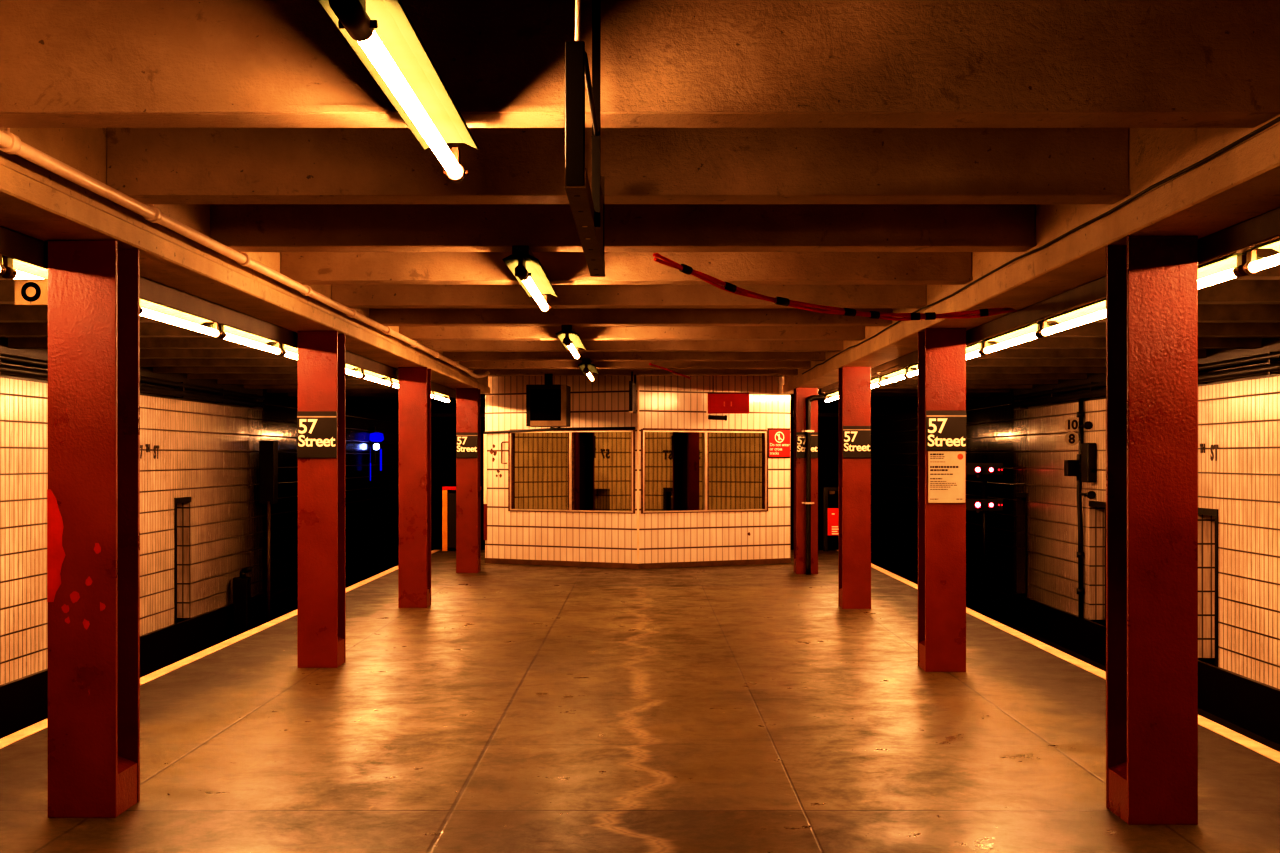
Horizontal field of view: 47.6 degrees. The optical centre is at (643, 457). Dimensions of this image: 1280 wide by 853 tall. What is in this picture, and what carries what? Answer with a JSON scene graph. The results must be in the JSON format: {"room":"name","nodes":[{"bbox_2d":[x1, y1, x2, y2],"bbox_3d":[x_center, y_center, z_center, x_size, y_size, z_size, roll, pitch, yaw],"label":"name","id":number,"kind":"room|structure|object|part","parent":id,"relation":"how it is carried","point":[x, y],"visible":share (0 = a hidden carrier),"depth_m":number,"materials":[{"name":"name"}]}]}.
{"room":"metro station","nodes":[
{"label":"metro station","id":0,"kind":"room"},
{"bbox_2d":[0,337,397,684],"bbox_3d":[-7.094,0.675,20.000,0.612,4.550,48.000,0,0,0],"label":"wall","id":1,"kind":"structure","parent":0,"point":[201,513],"depth_m":21.95,"materials":[{"name":"tile"}]},
{"bbox_2d":[0,352,264,407],"bbox_3d":[-6.735,-0.985,15.250,0.170,0.230,20.500,0,0,0],"label":"conduit","id":2,"kind":"object","parent":1,"relation":"attached to","point":[178,391],"visible":0.74,"depth_m":20.37,"materials":[{"name":"black metal"}]},
{"bbox_2d":[0,592,265,738],"bbox_3d":[-7.020,2.675,10.950,0.560,0.550,29.900,0,0,0],"label":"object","id":3,"kind":"structure","parent":1,"relation":"attached to","point":[24,700],"depth_m":20.14,"materials":[{"name":"black"}]},
{"bbox_3d":[-6.858,1.490,21.380,0.140,1.820,0.740,0,0,0],"label":"niche frame","id":4,"kind":"part","parent":1,"relation":"part of","materials":[{"name":"black metal"}]},
{"bbox_2d":[369,427,383,480],"bbox_3d":[-6.640,-0.105,36.030,0.380,1.350,0.370,0,0,-39],"label":"light","id":5,"kind":"object","parent":1,"relation":"attached to","point":[375,436],"visible":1,"depth_m":36.02,"materials":[{"name":"blue metal"}]},
{"bbox_3d":[-6.685,0.145,36.040,0.350,0.850,0.040,0,0,0],"label":"glass","id":6,"kind":"part","parent":5,"relation":"part of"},
{"bbox_3d":[-6.640,-0.280,36.000,0.146,0.160,0.150,0,0,0],"label":"bulb","id":7,"kind":"part","parent":5,"relation":"part of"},
{"bbox_3d":[-6.640,-0.520,36.030,0.370,0.240,0.380,0,0,0],"label":"lamp shade","id":8,"kind":"part","parent":5,"relation":"part of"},
{"bbox_2d":[0,270,484,416],"bbox_3d":[-5.005,-1.490,20.000,4.590,0.620,48.000,0,0,0],"label":"ceiling","id":9,"kind":"structure","parent":0,"point":[168,348],"depth_m":17.21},
{"bbox_3d":[-3.280,-1.132,10.250,0.140,0.085,28.300,0,0,0],"label":"carrier","id":10,"kind":"object","parent":9,"relation":"attached to","visible":0},
{"bbox_2d":[0,255,5,275],"bbox_3d":[-3.280,-1.007,6.473,0.194,0.165,1.835,0,0,0],"label":"light","id":11,"kind":"object","parent":10,"relation":"attached to","point":[2,268],"visible":0.94,"depth_m":7.36,"materials":[{"name":"glass"}]},
{"bbox_2d":[1,255,47,279],"bbox_3d":[-3.280,-1.007,8.357,0.194,0.165,1.835,0,0,0],"label":"light","id":12,"kind":"object","parent":10,"relation":"attached to","point":[11,265],"visible":0.26,"depth_m":7.69,"materials":[{"name":"glass"}]},
{"bbox_2d":[15,279,47,304],"bbox_3d":[-3.147,-0.854,7.461,0.180,0.135,0.010,0,0,0],"label":"plate","id":13,"kind":"object","parent":12,"relation":"attached to","point":[27,291],"visible":0.94,"depth_m":7.46,"materials":[{"name":"metal"}]},
{"bbox_2d":[140,299,221,337],"bbox_3d":[-3.280,-1.007,10.242,0.194,0.165,1.835,0,0,0],"label":"light","id":14,"kind":"object","parent":10,"relation":"attached to","point":[215,332],"visible":0.52,"depth_m":10.23,"materials":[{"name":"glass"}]},
{"bbox_2d":[207,324,282,354],"bbox_3d":[-3.280,-1.007,12.127,0.194,0.165,1.835,0,0,0],"label":"light","id":15,"kind":"object","parent":10,"relation":"attached to","point":[224,329],"visible":0.69,"depth_m":12.04,"materials":[{"name":"glass"}]},
{"bbox_2d":[270,343,297,359],"bbox_3d":[-3.280,-1.007,14.012,0.194,0.165,1.835,0,0,0],"label":"light","id":16,"kind":"object","parent":10,"relation":"attached to","point":[287,350],"visible":0.27,"depth_m":13.44,"materials":[{"name":"glass"}]},
{"bbox_2d":[346,364,363,377],"bbox_3d":[-3.280,-1.007,15.898,0.194,0.165,1.835,0,0,0],"label":"light","id":17,"kind":"object","parent":10,"relation":"attached to","point":[360,374],"visible":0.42,"depth_m":16.44,"materials":[{"name":"glass"}]},
{"bbox_2d":[354,368,392,385],"bbox_3d":[-3.280,-1.007,17.782,0.194,0.165,1.835,0,0,0],"label":"light","id":18,"kind":"object","parent":10,"relation":"attached to","point":[375,376],"visible":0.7,"depth_m":17.74,"materials":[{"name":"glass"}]},
{"bbox_2d":[383,377,397,387],"bbox_3d":[-3.280,-1.007,19.668,0.194,0.165,1.835,0,0,0],"label":"light","id":19,"kind":"object","parent":10,"relation":"attached to","point":[394,381],"visible":0.27,"depth_m":19.02,"materials":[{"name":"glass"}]},
{"bbox_2d":[433,391,450,402],"bbox_3d":[-3.280,-1.007,23.438,0.194,0.165,1.835,0,0,0],"label":"light","id":20,"kind":"object","parent":10,"relation":"attached to","point":[435,394],"visible":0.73,"depth_m":23.57,"materials":[{"name":"glass"}]},
{"bbox_2d":[266,565,396,622],"bbox_3d":[-5.355,3.050,20.000,4.090,0.200,48.000,0,0,0],"label":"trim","id":21,"kind":"structure","parent":0,"point":[396,565],"depth_m":33.71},
{"bbox_2d":[233,566,252,636],"bbox_3d":[-6.542,2.355,23.710,0.296,1.190,0.220,0,0,0],"label":"box","id":22,"kind":"object","parent":21,"relation":"on","point":[242,584],"visible":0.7,"depth_m":23.60,"materials":[{"name":"black metal"}]},
{"bbox_2d":[259,441,277,621],"bbox_3d":[-6.550,1.325,25.312,0.260,3.250,0.295,0,0,0],"label":"signal","id":23,"kind":"object","parent":21,"relation":"on","point":[268,450],"visible":0.87,"depth_m":25.18,"materials":[{"name":"metal"}]},
{"bbox_3d":[-6.520,1.850,25.200,0.067,2.200,0.070,0,0,0],"label":"post","id":24,"kind":"part","parent":23,"relation":"part of","materials":[{"name":"metal"}]},
{"bbox_2d":[431,417,838,550],"bbox_3d":[-0.100,0.625,44.100,14.800,4.650,0.200,0,0,0],"label":"wall","id":25,"kind":"structure","parent":0,"point":[443,429],"depth_m":44.00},
{"bbox_2d":[0,550,1279,852],"bbox_3d":[-0.105,1.725,10.650,6.870,0.250,29.300,0,0,0],"label":"floor","id":26,"kind":"structure","parent":0,"point":[526,708],"depth_m":8.25,"materials":[{"name":"concrete"}]},
{"bbox_2d":[47,240,139,817],"bbox_3d":[-2.500,0.315,6.605,0.304,2.570,0.313,0,0,0],"label":"steel column","id":27,"kind":"structure","parent":26,"relation":"on","point":[93,491],"depth_m":6.45,"materials":[{"name":"metal"}]},
{"bbox_2d":[0,128,489,393],"bbox_3d":[-2.515,-1.295,9.000,0.370,0.650,26.000,0,0,0],"label":"girder","id":28,"kind":"object","parent":27,"relation":"on","point":[36,202],"visible":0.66,"depth_m":7.25,"materials":[{"name":"metal"}]},
{"bbox_2d":[140,276,297,347],"bbox_3d":[-2.691,-0.909,9.487,0.014,0.120,3.505,0,0,0],"label":"plate","id":29,"kind":"object","parent":28,"relation":"attached to","point":[151,291],"depth_m":9.00,"materials":[{"name":"metal"}]},
{"bbox_2d":[346,351,397,379],"bbox_3d":[-2.691,-0.909,14.445,0.014,0.120,2.708,0,0,0],"label":"plate","id":30,"kind":"object","parent":28,"relation":"attached to","point":[352,359],"depth_m":14.24,"materials":[{"name":"metal"}]},
{"bbox_2d":[0,550,438,748],"bbox_3d":[-3.600,1.723,10.650,0.120,0.254,29.300,0,0,0],"label":"trim","id":31,"kind":"structure","parent":26,"relation":"attached to","point":[5,741],"depth_m":11.61,"materials":[{"name":"paint"}]},
{"bbox_2d":[298,331,345,667],"bbox_3d":[-2.490,0.315,11.216,0.304,2.570,0.311,0,0,0],"label":"steel column","id":32,"kind":"structure","parent":26,"relation":"on","point":[321,354],"depth_m":11.06,"materials":[{"name":"metal"}]},
{"bbox_2d":[297,411,336,457],"bbox_3d":[-2.490,-0.177,11.045,0.300,0.355,0.018,0,0,0],"label":"station sign","id":33,"kind":"object","parent":32,"relation":"attached to","point":[316,430],"visible":1,"depth_m":11.04,"materials":[{"name":"black metal"}]},
{"bbox_2d":[398,367,430,607],"bbox_3d":[-2.468,0.315,15.636,0.304,2.570,0.311,0,0,0],"label":"steel column","id":34,"kind":"structure","parent":26,"relation":"on","point":[414,383],"depth_m":15.48,"materials":[{"name":"metal"}]},
{"bbox_2d":[442,486,480,550],"bbox_3d":[-3.132,1.045,24.943,0.665,1.110,0.094,0,0,0],"label":"gate","id":35,"kind":"object","parent":26,"relation":"on","point":[448,499],"visible":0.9,"depth_m":24.92,"materials":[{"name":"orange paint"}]},
{"bbox_3d":[-3.420,1.075,24.945,0.090,1.050,0.090,0,0,0],"label":"post","id":36,"kind":"part","parent":35,"relation":"part of","materials":[{"name":"metal"}]},
{"bbox_2d":[456,388,479,572],"bbox_3d":[-2.462,0.315,20.346,0.304,2.570,0.311,0,0,0],"label":"steel column","id":37,"kind":"structure","parent":26,"relation":"on","point":[467,399],"depth_m":20.19,"materials":[{"name":"metal"}]},
{"bbox_2d":[456,432,477,457],"bbox_3d":[-2.462,-0.177,20.175,0.300,0.355,0.018,0,0,0],"label":"station sign","id":38,"kind":"object","parent":37,"relation":"attached to","point":[466,442],"visible":1,"depth_m":20.17,"materials":[{"name":"black metal"}]},
{"bbox_2d":[483,376,790,568],"bbox_3d":[-0.103,0.000,23.038,4.676,3.200,4.325,0,0,0],"label":"booth","id":39,"kind":"object","parent":26,"relation":"on","point":[663,484],"visible":0.92,"depth_m":21.45,"materials":[{"name":"tile"}]},
{"bbox_3d":[-1.536,0.195,21.679,1.004,1.146,0.010,0,0,27],"label":"pane","id":40,"kind":"part","parent":39,"relation":"part of","materials":[{"name":"glass"}]},
{"bbox_3d":[-0.603,0.195,21.203,1.004,1.146,0.010,0,0,27],"label":"pane","id":41,"kind":"part","parent":39,"relation":"part of","materials":[{"name":"glass"}]},
{"bbox_3d":[0.431,0.195,21.203,1.001,1.146,0.010,0,0,-27],"label":"pane","id":42,"kind":"part","parent":39,"relation":"part of","materials":[{"name":"glass"}]},
{"bbox_2d":[708,415,726,420],"bbox_3d":[1.065,-0.582,20.990,0.273,0.081,0.076,0,0,0],"label":"camera","id":43,"kind":"object","parent":39,"relation":"attached to","point":[711,417],"visible":1,"depth_m":20.96,"materials":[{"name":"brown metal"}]},
{"bbox_3d":[1.362,0.195,21.677,1.001,1.146,0.010,0,0,-27],"label":"pane","id":44,"kind":"part","parent":39,"relation":"part of","materials":[{"name":"glass"}]},
{"bbox_2d":[768,428,789,457],"bbox_3d":[2.044,-0.225,21.974,0.400,0.450,0.016,0,0,-27],"label":"warning sign","id":45,"kind":"object","parent":39,"relation":"attached to","point":[778,438],"visible":1,"depth_m":21.97,"materials":[{"name":"red metal"}]},
{"bbox_2d":[794,388,817,573],"bbox_3d":[2.250,0.315,20.175,0.304,2.570,0.311,0,0,0],"label":"steel column","id":46,"kind":"structure","parent":26,"relation":"on","point":[800,394],"depth_m":20.02,"materials":[{"name":"metal"}]},
{"bbox_2d":[796,432,817,457],"bbox_3d":[2.250,-0.177,20.005,0.300,0.355,0.018,0,0,0],"label":"station sign","id":47,"kind":"object","parent":46,"relation":"attached to","point":[800,436],"visible":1,"depth_m":20.00,"materials":[{"name":"black metal"}]},
{"bbox_2d":[802,395,824,574],"bbox_3d":[2.328,0.365,19.954,0.306,2.469,0.092,0,0,0],"label":"drain pipe","id":48,"kind":"object","parent":46,"relation":"attached to","point":[810,399],"visible":1,"depth_m":19.92,"materials":[{"name":"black metal"}]},
{"bbox_2d":[823,487,838,550],"bbox_3d":[3.260,1.050,24.934,0.360,1.100,0.092,0,0,0],"label":"gate","id":49,"kind":"object","parent":26,"relation":"on","point":[830,515],"visible":0.78,"depth_m":24.90,"materials":[{"name":"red metal"}]},
{"bbox_2d":[839,367,870,608],"bbox_3d":[2.255,0.315,15.536,0.304,2.570,0.311,0,0,0],"label":"steel column","id":50,"kind":"structure","parent":26,"relation":"on","point":[854,382],"depth_m":15.38,"materials":[{"name":"metal"}]},
{"bbox_2d":[843,426,870,457],"bbox_3d":[2.255,-0.170,15.365,0.300,0.340,0.018,0,0,0],"label":"station sign","id":51,"kind":"object","parent":50,"relation":"attached to","point":[856,439],"visible":1,"depth_m":15.36,"materials":[{"name":"black metal"}]},
{"bbox_2d":[783,114,1279,393],"bbox_3d":[2.285,-1.295,9.000,0.370,0.650,26.000,0,0,0],"label":"girder","id":52,"kind":"object","parent":50,"relation":"on","point":[1240,184],"visible":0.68,"depth_m":6.56,"materials":[{"name":"paint"}]},
{"bbox_2d":[898,350,917,368],"bbox_3d":[2.461,-0.913,13.505,0.014,0.110,0.972,0,0,0],"label":"plate","id":53,"kind":"object","parent":52,"relation":"attached to","point":[911,358],"depth_m":13.46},
{"bbox_2d":[966,276,1105,344],"bbox_3d":[2.461,-0.913,9.378,0.014,0.111,3.325,0,0,0],"label":"plate","id":54,"kind":"object","parent":52,"relation":"attached to","point":[1091,291],"depth_m":8.93,"materials":[{"name":"metal"}]},
{"bbox_2d":[802,116,1279,373],"bbox_3d":[2.085,-1.112,11.175,0.022,0.034,15.950,0,0,0],"label":"cable","id":55,"kind":"object","parent":52,"relation":"attached to","point":[1276,120],"visible":0.94,"depth_m":6.47,"materials":[{"name":"black metal"}]},
{"bbox_2d":[1198,207,1279,263],"bbox_3d":[2.461,-0.913,6.012,0.014,0.111,0.818,0,0,0],"label":"plate","id":56,"kind":"object","parent":52,"relation":"attached to","point":[1251,232],"depth_m":5.97,"materials":[{"name":"metal"}]},
{"bbox_2d":[918,328,965,671],"bbox_3d":[2.257,0.315,11.005,0.304,2.570,0.311,0,0,0],"label":"steel column","id":57,"kind":"structure","parent":26,"relation":"on","point":[941,351],"depth_m":10.85,"materials":[{"name":"metal"}]},
{"bbox_2d":[928,451,964,502],"bbox_3d":[2.262,0.142,10.840,0.276,0.385,0.013,0,0,0],"label":"paper notice","id":58,"kind":"object","parent":57,"relation":"attached to","point":[946,469],"visible":1,"depth_m":10.84,"materials":[{"name":"paper"}]},
{"bbox_2d":[926,410,966,450],"bbox_3d":[2.257,-0.205,10.835,0.300,0.300,0.018,0,0,0],"label":"station sign","id":59,"kind":"object","parent":57,"relation":"attached to","point":[945,429],"visible":1,"depth_m":10.83,"materials":[{"name":"black metal"}]},
{"bbox_2d":[837,550,1279,762],"bbox_3d":[3.390,1.723,10.650,0.120,0.254,29.300,0,0,0],"label":"trim","id":60,"kind":"structure","parent":26,"relation":"attached to","point":[1266,751],"depth_m":11.11,"materials":[{"name":"paint"}]},
{"bbox_2d":[1106,236,1197,824],"bbox_3d":[2.265,0.315,6.486,0.304,2.570,0.311,0,0,0],"label":"steel column","id":61,"kind":"structure","parent":26,"relation":"on","point":[1152,281],"depth_m":6.33,"materials":[{"name":"metal"}]},
{"bbox_2d":[791,245,1279,416],"bbox_3d":[4.790,-1.490,20.000,4.620,0.620,48.000,0,0,0],"label":"ceiling","id":62,"kind":"structure","parent":0,"point":[1235,313],"depth_m":15.51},
{"bbox_2d":[821,358,897,392],"bbox_3d":[3.050,-1.133,10.250,0.140,0.085,28.300,0,0,0],"label":"carrier","id":63,"kind":"object","parent":62,"relation":"attached to","point":[894,363],"visible":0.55,"depth_m":18.52,"materials":[{"name":"metal"}]},
{"bbox_2d":[824,388,838,402],"bbox_3d":[3.050,-1.007,23.358,0.194,0.165,1.835,0,0,0],"label":"light","id":64,"kind":"object","parent":63,"relation":"attached to","point":[834,394],"visible":0.62,"depth_m":23.38,"materials":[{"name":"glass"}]},
{"bbox_2d":[871,373,887,388],"bbox_3d":[3.050,-1.007,19.587,0.194,0.165,1.835,0,0,0],"label":"light","id":65,"kind":"object","parent":63,"relation":"attached to","point":[875,382],"visible":0.34,"depth_m":18.97,"materials":[{"name":"glass"}]},
{"bbox_2d":[876,366,915,385],"bbox_3d":[3.050,-1.007,17.703,0.194,0.165,1.835,0,0,0],"label":"light","id":66,"kind":"object","parent":63,"relation":"attached to","point":[899,374],"visible":0.84,"depth_m":17.69,"materials":[{"name":"glass"}]},
{"bbox_2d":[904,362,917,377],"bbox_3d":[3.050,-1.007,15.818,0.194,0.165,1.835,0,0,0],"label":"light","id":67,"kind":"object","parent":63,"relation":"attached to","point":[908,374],"visible":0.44,"depth_m":16.42,"materials":[{"name":"glass"}]},
{"bbox_2d":[966,339,993,359],"bbox_3d":[3.050,-1.007,13.932,0.194,0.165,1.835,0,0,0],"label":"light","id":68,"kind":"object","parent":63,"relation":"attached to","point":[972,349],"visible":0.32,"depth_m":13.32,"materials":[{"name":"glass"}]},
{"bbox_2d":[980,318,1053,354],"bbox_3d":[3.050,-1.007,12.047,0.194,0.165,1.835,0,0,0],"label":"light","id":69,"kind":"object","parent":63,"relation":"attached to","point":[1024,333],"visible":0.73,"depth_m":11.93,"materials":[{"name":"glass"}]},
{"bbox_2d":[1036,297,1105,336],"bbox_3d":[3.050,-1.007,10.162,0.194,0.165,1.835,0,0,0],"label":"light","id":70,"kind":"object","parent":63,"relation":"attached to","point":[1079,315],"visible":0.52,"depth_m":10.24,"materials":[{"name":"glass"}]},
{"bbox_2d":[1198,245,1263,288],"bbox_3d":[3.050,-1.007,8.277,0.194,0.165,1.835,0,0,0],"label":"light","id":71,"kind":"object","parent":63,"relation":"attached to","point":[1216,270],"visible":0.23,"depth_m":7.64,"materials":[{"name":"glass"}]},
{"bbox_2d":[1243,236,1279,273],"bbox_3d":[3.050,-1.007,6.393,0.194,0.165,1.835,0,0,0],"label":"light","id":72,"kind":"object","parent":63,"relation":"attached to","point":[1252,266],"visible":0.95,"depth_m":7.11,"materials":[{"name":"glass"}]},
{"bbox_2d":[871,337,1279,688],"bbox_3d":[6.894,0.675,20.000,0.612,4.550,48.000,0,0,0],"label":"wall","id":73,"kind":"structure","parent":0,"point":[1239,422],"depth_m":21.64,"materials":[{"name":"tile"}]},
{"bbox_3d":[6.658,1.505,25.335,0.140,1.790,0.730,0,0,0],"label":"niche frame","id":74,"kind":"part","parent":73,"relation":"part of","materials":[{"name":"black metal"}]},
{"bbox_2d":[1065,432,1078,445],"bbox_3d":[6.408,-0.290,21.734,0.226,0.210,0.057,0,0,0],"label":"marker","id":75,"kind":"object","parent":73,"relation":"attached to","point":[1071,438],"visible":1,"depth_m":21.71,"materials":[{"name":"metal"}]},
{"bbox_2d":[1065,418,1078,431],"bbox_3d":[6.408,-0.500,21.734,0.226,0.210,0.057,0,0,0],"label":"marker","id":76,"kind":"object","parent":73,"relation":"attached to","point":[1071,424],"visible":1,"depth_m":21.71,"materials":[{"name":"paper"}]},
{"bbox_2d":[1064,399,1095,617],"bbox_3d":[6.470,0.750,21.490,0.300,3.300,0.720,0,0,0],"label":"pipe","id":77,"kind":"object","parent":73,"relation":"attached to","point":[1083,468],"visible":0.98,"depth_m":21.70,"materials":[{"name":"black metal"}]},
{"bbox_3d":[6.658,1.515,21.085,0.140,1.770,0.830,0,0,0],"label":"niche frame","id":78,"kind":"part","parent":73,"relation":"part of","materials":[{"name":"black metal"}]},
{"bbox_2d":[1010,592,1279,744],"bbox_3d":[6.820,2.675,10.950,0.560,0.550,29.900,0,0,0],"label":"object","id":79,"kind":"structure","parent":73,"relation":"attached to","point":[1252,705],"depth_m":16.93,"materials":[{"name":"black"}]},
{"bbox_2d":[1011,351,1279,407],"bbox_3d":[6.535,-0.985,15.250,0.170,0.230,20.500,0,0,0],"label":"conduit","id":80,"kind":"object","parent":73,"relation":"attached to","point":[1273,358],"visible":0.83,"depth_m":16.74,"materials":[{"name":"black metal"}]},
{"bbox_3d":[6.658,1.495,17.035,0.140,1.810,0.730,0,0,0],"label":"niche frame","id":81,"kind":"part","parent":73,"relation":"part of","materials":[{"name":"black metal"}]},
{"bbox_2d":[871,560,1279,751],"bbox_3d":[5.150,3.050,20.000,4.100,0.200,48.000,0,0,0],"label":"floor","id":82,"kind":"structure","parent":0,"point":[1251,735],"depth_m":21.56,"materials":[{"name":"paint"}]},
{"bbox_2d":[967,455,1002,615],"bbox_3d":[6.151,1.450,26.192,0.640,3.000,0.370,0,0,13],"label":"signal","id":83,"kind":"object","parent":82,"relation":"on","point":[984,468],"visible":0.98,"depth_m":26.23,"materials":[{"name":"black metal"}]},
{"bbox_3d":[6.181,1.450,26.324,0.095,3.000,0.100,0,0,13],"label":"post","id":84,"kind":"part","parent":83,"relation":"part of","materials":[{"name":"black metal"}]},
{"bbox_3d":[-0.115,-1.475,20.000,4.490,0.650,48.000,0,0,0],"label":"ceiling","id":85,"kind":"structure","parent":0,"visible":0},
{"bbox_2d":[0,128,489,377],"bbox_3d":[-2.196,-1.147,10.810,0.233,0.166,17.621,0,0,0],"label":"ceiling pipe","id":86,"kind":"object","parent":85,"relation":"hanging from","point":[10,143],"visible":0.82,"depth_m":6.96,"materials":[{"name":"metal"}]},
{"bbox_2d":[318,0,478,182],"bbox_3d":[-0.667,-1.064,4.188,0.194,0.165,1.975,0,0,0],"label":"fluorescent light","id":87,"kind":"object","parent":85,"relation":"attached to","point":[381,33],"visible":1,"depth_m":3.96,"materials":[{"name":"yellow glass"}]},
{"bbox_2d":[502,246,557,312],"bbox_3d":[-0.667,-1.064,8.807,0.194,0.165,1.975,0,0,0],"label":"fluorescent light","id":88,"kind":"object","parent":85,"relation":"attached to","point":[527,269],"visible":1,"depth_m":8.31,"materials":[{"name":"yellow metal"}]},
{"bbox_2d":[526,374,569,428],"bbox_3d":[-1.303,-0.771,19.843,0.540,0.759,0.512,0,0,4],"label":"monitor","id":89,"kind":"object","parent":85,"relation":"hanging from","point":[547,405],"visible":1,"depth_m":19.61,"materials":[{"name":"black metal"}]},
{"bbox_2d":[556,325,585,359],"bbox_3d":[-0.667,-1.064,13.488,0.194,0.165,1.975,0,0,0],"label":"fluorescent light","id":90,"kind":"object","parent":85,"relation":"attached to","point":[569,338],"visible":1,"depth_m":12.93,"materials":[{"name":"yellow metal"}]},
{"bbox_2d":[565,0,604,276],"bbox_3d":[-0.180,-1.181,4.975,0.076,0.878,1.950,0,0,0],"label":"hanging sign","id":91,"kind":"object","parent":85,"relation":"hanging from","point":[587,206],"visible":0.98,"depth_m":4.26,"materials":[{"name":"black metal"}]},
{"bbox_3d":[-0.191,-0.950,4.015,0.054,0.400,0.030,0,0,0],"label":"post","id":92,"kind":"part","parent":91,"relation":"part of","materials":[{"name":"black metal"}]},
{"bbox_3d":[-0.182,-1.385,4.015,0.018,0.470,0.014,0,0,0],"label":"rod","id":93,"kind":"part","parent":91,"relation":"part of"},
{"bbox_3d":[-0.169,-0.925,5.325,0.006,0.250,1.190,0,0,0],"label":"panel","id":94,"kind":"part","parent":91,"relation":"part of","materials":[{"name":"metal"}]},
{"bbox_3d":[-0.189,-0.950,5.935,0.054,0.400,0.030,0,0,0],"label":"post","id":95,"kind":"part","parent":91,"relation":"part of","materials":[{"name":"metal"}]},
{"bbox_2d":[578,358,598,381],"bbox_3d":[-0.667,-1.064,17.688,0.194,0.165,1.975,0,0,0],"label":"fluorescent light","id":96,"kind":"object","parent":85,"relation":"attached to","point":[587,367],"visible":1,"depth_m":17.10,"materials":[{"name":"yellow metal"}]},
{"bbox_2d":[106,128,1130,203],"bbox_3d":[-0.115,-1.385,6.468,4.490,0.470,0.232,0,0,0],"label":"ceiling beam","id":97,"kind":"structure","parent":85,"relation":"attached to","point":[147,165],"depth_m":6.36,"materials":[{"name":"brown paint"}]},
{"bbox_2d":[210,204,1035,251],"bbox_3d":[-0.115,-1.385,7.992,4.490,0.470,0.232,0,0,0],"label":"ceiling beam","id":98,"kind":"structure","parent":85,"relation":"attached to","point":[240,227],"depth_m":7.89,"materials":[{"name":"brown paint"}]},
{"bbox_2d":[280,252,972,284],"bbox_3d":[-0.115,-1.385,9.516,4.490,0.470,0.232,0,0,0],"label":"ceiling beam","id":99,"kind":"structure","parent":85,"relation":"attached to","point":[306,268],"depth_m":9.41,"materials":[{"name":"brown paint"}]},
{"bbox_2d":[331,285,926,307],"bbox_3d":[-0.115,-1.385,11.040,4.490,0.470,0.232,0,0,0],"label":"ceiling beam","id":100,"kind":"structure","parent":85,"relation":"attached to","point":[350,296],"depth_m":10.94,"materials":[{"name":"brown paint"}]},
{"bbox_2d":[369,308,891,325],"bbox_3d":[-0.115,-1.385,12.564,4.490,0.470,0.232,0,0,0],"label":"ceiling beam","id":101,"kind":"structure","parent":85,"relation":"attached to","point":[384,316],"depth_m":12.46,"materials":[{"name":"brown paint"}]},
{"bbox_2d":[399,326,864,339],"bbox_3d":[-0.115,-1.385,14.088,4.490,0.470,0.232,0,0,0],"label":"ceiling beam","id":102,"kind":"structure","parent":85,"relation":"attached to","point":[412,332],"depth_m":13.98,"materials":[{"name":"brown paint"}]},
{"bbox_2d":[629,371,635,412],"bbox_3d":[-0.151,-0.873,19.647,0.056,0.555,0.904,0,0,3],"label":"sign","id":103,"kind":"object","parent":85,"relation":"hanging from","point":[632,385],"visible":1,"depth_m":19.21,"materials":[{"name":"black metal"}]},
{"bbox_2d":[423,340,842,351],"bbox_3d":[-0.115,-1.385,15.612,4.490,0.470,0.232,0,0,0],"label":"ceiling beam","id":104,"kind":"structure","parent":85,"relation":"attached to","point":[435,345],"depth_m":15.51,"materials":[{"name":"brown paint"}]},
{"bbox_2d":[443,352,825,360],"bbox_3d":[-0.115,-1.385,17.136,4.490,0.470,0.232,0,0,0],"label":"ceiling beam","id":105,"kind":"structure","parent":85,"relation":"attached to","point":[454,356],"depth_m":17.03,"materials":[{"name":"brown paint"}]},
{"bbox_2d":[460,361,810,368],"bbox_3d":[-0.115,-1.385,18.660,4.490,0.470,0.232,0,0,0],"label":"ceiling beam","id":106,"kind":"structure","parent":85,"relation":"attached to","point":[468,364],"depth_m":18.56,"materials":[{"name":"brown paint"}]},
{"bbox_2d":[649,363,690,378],"bbox_3d":[0.355,-1.122,18.799,0.032,0.076,2.270,0,0,14],"label":"cable","id":107,"kind":"object","parent":106,"relation":"hanging from","point":[651,364],"visible":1,"depth_m":18.61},
{"bbox_2d":[474,369,797,375],"bbox_3d":[-0.115,-1.385,20.184,4.490,0.470,0.232,0,0,0],"label":"ceiling beam","id":108,"kind":"structure","parent":85,"relation":"attached to","point":[493,372],"depth_m":20.08,"materials":[{"name":"brown paint"}]},
{"bbox_2d":[0,0,1279,127],"bbox_3d":[-0.115,-1.385,4.944,4.490,0.470,0.232,0,0,0],"label":"ceiling beam","id":109,"kind":"structure","parent":85,"relation":"attached to","point":[64,63],"depth_m":4.84,"materials":[{"name":"brown paint"}]},
{"bbox_2d":[706,376,748,415],"bbox_3d":[1.212,-1.105,20.997,0.615,0.980,0.105,0,0,0],"label":"sign","id":110,"kind":"object","parent":85,"relation":"hanging from","point":[716,403],"visible":0.87,"depth_m":20.95,"materials":[{"name":"red metal"}]},
{"bbox_3d":[1.220,-0.938,21.000,0.600,0.015,0.100,0,0,0],"label":"rail","id":111,"kind":"part","parent":110,"relation":"part of","materials":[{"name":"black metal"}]},
{"bbox_3d":[1.220,-0.787,21.000,0.600,0.285,0.100,0,0,0],"label":"panel","id":112,"kind":"part","parent":110,"relation":"part of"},
{"bbox_2d":[653,253,1015,320],"bbox_3d":[1.296,-1.014,8.957,2.952,0.279,0.329,0,0,-27],"label":"cable bundle","id":113,"kind":"object","parent":85,"relation":"hanging from","point":[686,269],"visible":0.91,"depth_m":9.00,"materials":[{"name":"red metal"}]}
]}

